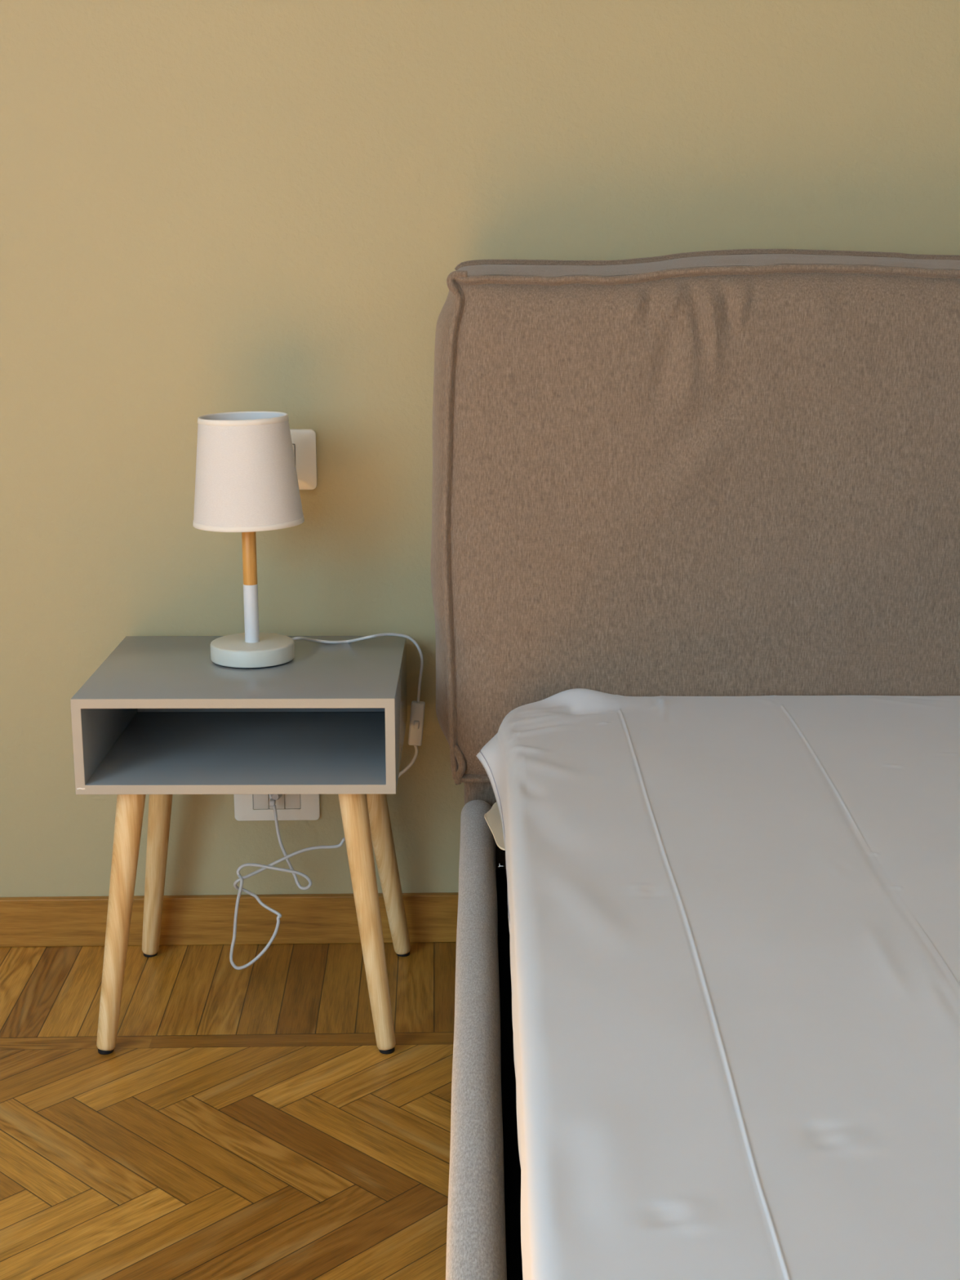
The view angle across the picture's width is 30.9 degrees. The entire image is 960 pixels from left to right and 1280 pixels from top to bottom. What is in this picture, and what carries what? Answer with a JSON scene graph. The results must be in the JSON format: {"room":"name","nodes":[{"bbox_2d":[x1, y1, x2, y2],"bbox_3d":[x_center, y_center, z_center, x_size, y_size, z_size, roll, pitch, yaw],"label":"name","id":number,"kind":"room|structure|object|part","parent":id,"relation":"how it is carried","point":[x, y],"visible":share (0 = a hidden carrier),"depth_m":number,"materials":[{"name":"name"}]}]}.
{"room":"bedroom","nodes":[
{"label":"bedroom","id":0,"kind":"room"},
{"bbox_2d":[0,942,456,1279],"bbox_3d":[0.027,0.905,0.744,4.550,0.001,4.094,0,13,0],"label":"floor","id":1,"kind":"structure","parent":0,"point":[251,1122],"depth_m":2.12,"materials":[{"name":"brown wood"}]},
{"bbox_2d":[70,635,410,1054],"bbox_3d":[-0.309,0.271,2.402,0.409,0.486,0.354,0,13,0],"label":"nightstand","id":2,"kind":"object","parent":1,"relation":"on","point":[158,718],"visible":1,"depth_m":2.29,"materials":[{"name":"grey paint"}]},
{"bbox_3d":[-0.507,0.095,2.362,0.012,0.100,0.352,0,13,0],"label":"panel","id":3,"kind":"part","parent":2,"relation":"part of","materials":[{"name":"grey paint"}]},
{"bbox_3d":[-0.469,0.361,2.279,0.037,0.361,0.091,11,17,41],"label":"leg","id":4,"kind":"part","parent":2,"relation":"part of","materials":[{"name":"brown wood"}]},
{"bbox_3d":[-0.469,0.298,2.549,0.087,0.361,0.037,12,18,42],"label":"leg","id":5,"kind":"part","parent":2,"relation":"part of","materials":[{"name":"brown wood"}]},
{"bbox_3d":[-0.310,0.040,2.349,0.406,0.012,0.352,0,13,0],"label":"panel","id":6,"kind":"part","parent":2,"relation":"part of","materials":[{"name":"grey paint"}]},
{"bbox_3d":[-0.310,0.150,2.374,0.406,0.012,0.352,0,13,0],"label":"panel","id":7,"kind":"part","parent":2,"relation":"part of","materials":[{"name":"grey paint"}]},
{"bbox_3d":[-0.310,0.056,2.530,0.382,0.100,0.005,0,13,0],"label":"panel","id":8,"kind":"part","parent":2,"relation":"part of","materials":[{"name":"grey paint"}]},
{"bbox_2d":[192,411,425,969],"bbox_3d":[-0.241,0.081,2.426,0.247,0.797,0.269,5,14,23],"label":"table lamp","id":9,"kind":"object","parent":2,"relation":"on","point":[246,480],"visible":0.98,"depth_m":2.28,"materials":[{"name":"white fabric"}]},
{"bbox_3d":[-0.311,-0.227,2.318,0.148,0.146,0.148,0,13,0],"label":"lamp shade","id":10,"kind":"part","parent":9,"relation":"part of","materials":[{"name":"beige fabric"}]},
{"bbox_3d":[-0.311,-0.130,2.340,0.019,0.112,0.019,0,13,0],"label":"stem","id":11,"kind":"part","parent":9,"relation":"part of","materials":[{"name":"brown wood"}]},
{"bbox_3d":[-0.311,-0.037,2.362,0.020,0.080,0.020,0,13,0],"label":"stem","id":12,"kind":"part","parent":9,"relation":"part of","materials":[{"name":"white paint"}]},
{"bbox_3d":[-0.240,0.302,2.546,0.284,0.314,0.103,-5,14,-20],"label":"power cord","id":13,"kind":"part","parent":9,"relation":"part of","materials":[{"name":"white plastic"}]},
{"bbox_3d":[-0.183,0.041,2.467,0.208,0.112,0.056,-3,13,-14],"label":"power cord","id":14,"kind":"part","parent":9,"relation":"part of","materials":[{"name":"white plastic"}]},
{"bbox_2d":[408,700,425,746],"bbox_3d":[-0.091,0.120,2.507,0.025,0.065,0.015,0,13,0],"label":"switch","id":15,"kind":"object","parent":9,"relation":"attached to","point":[417,708],"depth_m":2.50,"materials":[{"name":"white plastic"}]},
{"bbox_3d":[-0.150,0.361,2.279,0.037,0.361,0.091,-12,17,-41],"label":"leg","id":16,"kind":"part","parent":2,"relation":"part of","materials":[{"name":"brown wood"}]},
{"bbox_3d":[-0.146,0.298,2.549,0.093,0.362,0.037,-10,17,-38],"label":"leg","id":17,"kind":"part","parent":2,"relation":"part of","materials":[{"name":"brown wood"}]},
{"bbox_3d":[-0.113,0.094,2.362,0.012,0.100,0.352,0,13,0],"label":"panel","id":18,"kind":"part","parent":2,"relation":"part of","materials":[{"name":"grey paint"}]},
{"bbox_2d":[430,248,959,1279],"bbox_3d":[0.812,0.226,1.379,1.758,1.033,2.272,0,13,0],"label":"bed","id":19,"kind":"object","parent":1,"relation":"on","point":[721,473],"visible":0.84,"depth_m":2.25,"materials":[{"name":"brown fabric"}]},
{"bbox_3d":[-0.003,0.563,1.395,0.047,0.253,2.062,0,13,0],"label":"rail","id":20,"kind":"part","parent":19,"relation":"part of","materials":[{"name":"grey fabric"}]},
{"bbox_3d":[0.830,0.019,2.365,1.704,0.950,0.062,0,13,0],"label":"headboard panel","id":21,"kind":"part","parent":19,"relation":"part of","materials":[{"name":"grey fabric"}]},
{"bbox_2d":[484,802,505,850],"bbox_3d":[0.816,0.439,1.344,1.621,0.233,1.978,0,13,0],"label":"label","id":22,"kind":"object","parent":19,"relation":"on","point":[492,817],"visible":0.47,"depth_m":2.17,"materials":[{"name":"beige fabric"}]},
{"bbox_2d":[476,688,959,1279],"bbox_3d":[0.824,0.351,1.343,1.657,0.127,2.016,0,13,0],"label":"mattress cover","id":23,"kind":"object","parent":22,"relation":"on","point":[734,922],"visible":1,"depth_m":1.42,"materials":[{"name":"white fabric"}]},
{"bbox_3d":[0.831,0.596,1.405,1.620,0.100,2.066,0,13,0],"label":"mattress","id":24,"kind":"part","parent":19,"relation":"part of","materials":[{"name":"white fabric"}]},
{"bbox_2d":[450,272,959,774],"bbox_3d":[0.824,-0.140,2.274,1.731,0.673,0.033,0,13,0],"label":"headboard","id":25,"kind":"object","parent":19,"relation":"on","point":[665,484],"depth_m":2.25,"materials":[{"name":"brown fabric"}]},
{"bbox_2d":[0,0,959,897],"bbox_3d":[0.047,-0.870,2.418,5.200,2.800,0.120,0,13,-1],"label":"wall","id":26,"kind":"structure","parent":0,"point":[207,206],"depth_m":2.42,"materials":[{"name":"beige paint"}]},
{"bbox_2d":[0,892,458,946],"bbox_3d":[0.051,0.422,2.651,5.200,0.077,0.012,0,13,-1],"label":"baseboard","id":27,"kind":"structure","parent":26,"relation":"attached to","point":[306,918],"depth_m":2.63,"materials":[{"name":"brown wood"}]},
{"bbox_2d":[233,794,319,821],"bbox_3d":[-0.304,0.228,2.599,0.128,0.087,0.008,0,13,-1],"label":"wall socket","id":28,"kind":"object","parent":26,"relation":"attached to","point":[246,806],"visible":0.45,"depth_m":2.60,"materials":[{"name":"white plastic"}]},
{"bbox_2d":[289,428,317,489],"bbox_3d":[-0.299,-0.258,2.486,0.130,0.087,0.009,0,13,-1],"label":"light switch","id":29,"kind":"object","parent":26,"relation":"attached to","point":[304,440],"visible":0.23,"depth_m":2.48,"materials":[{"name":"white plastic"}]}
]}

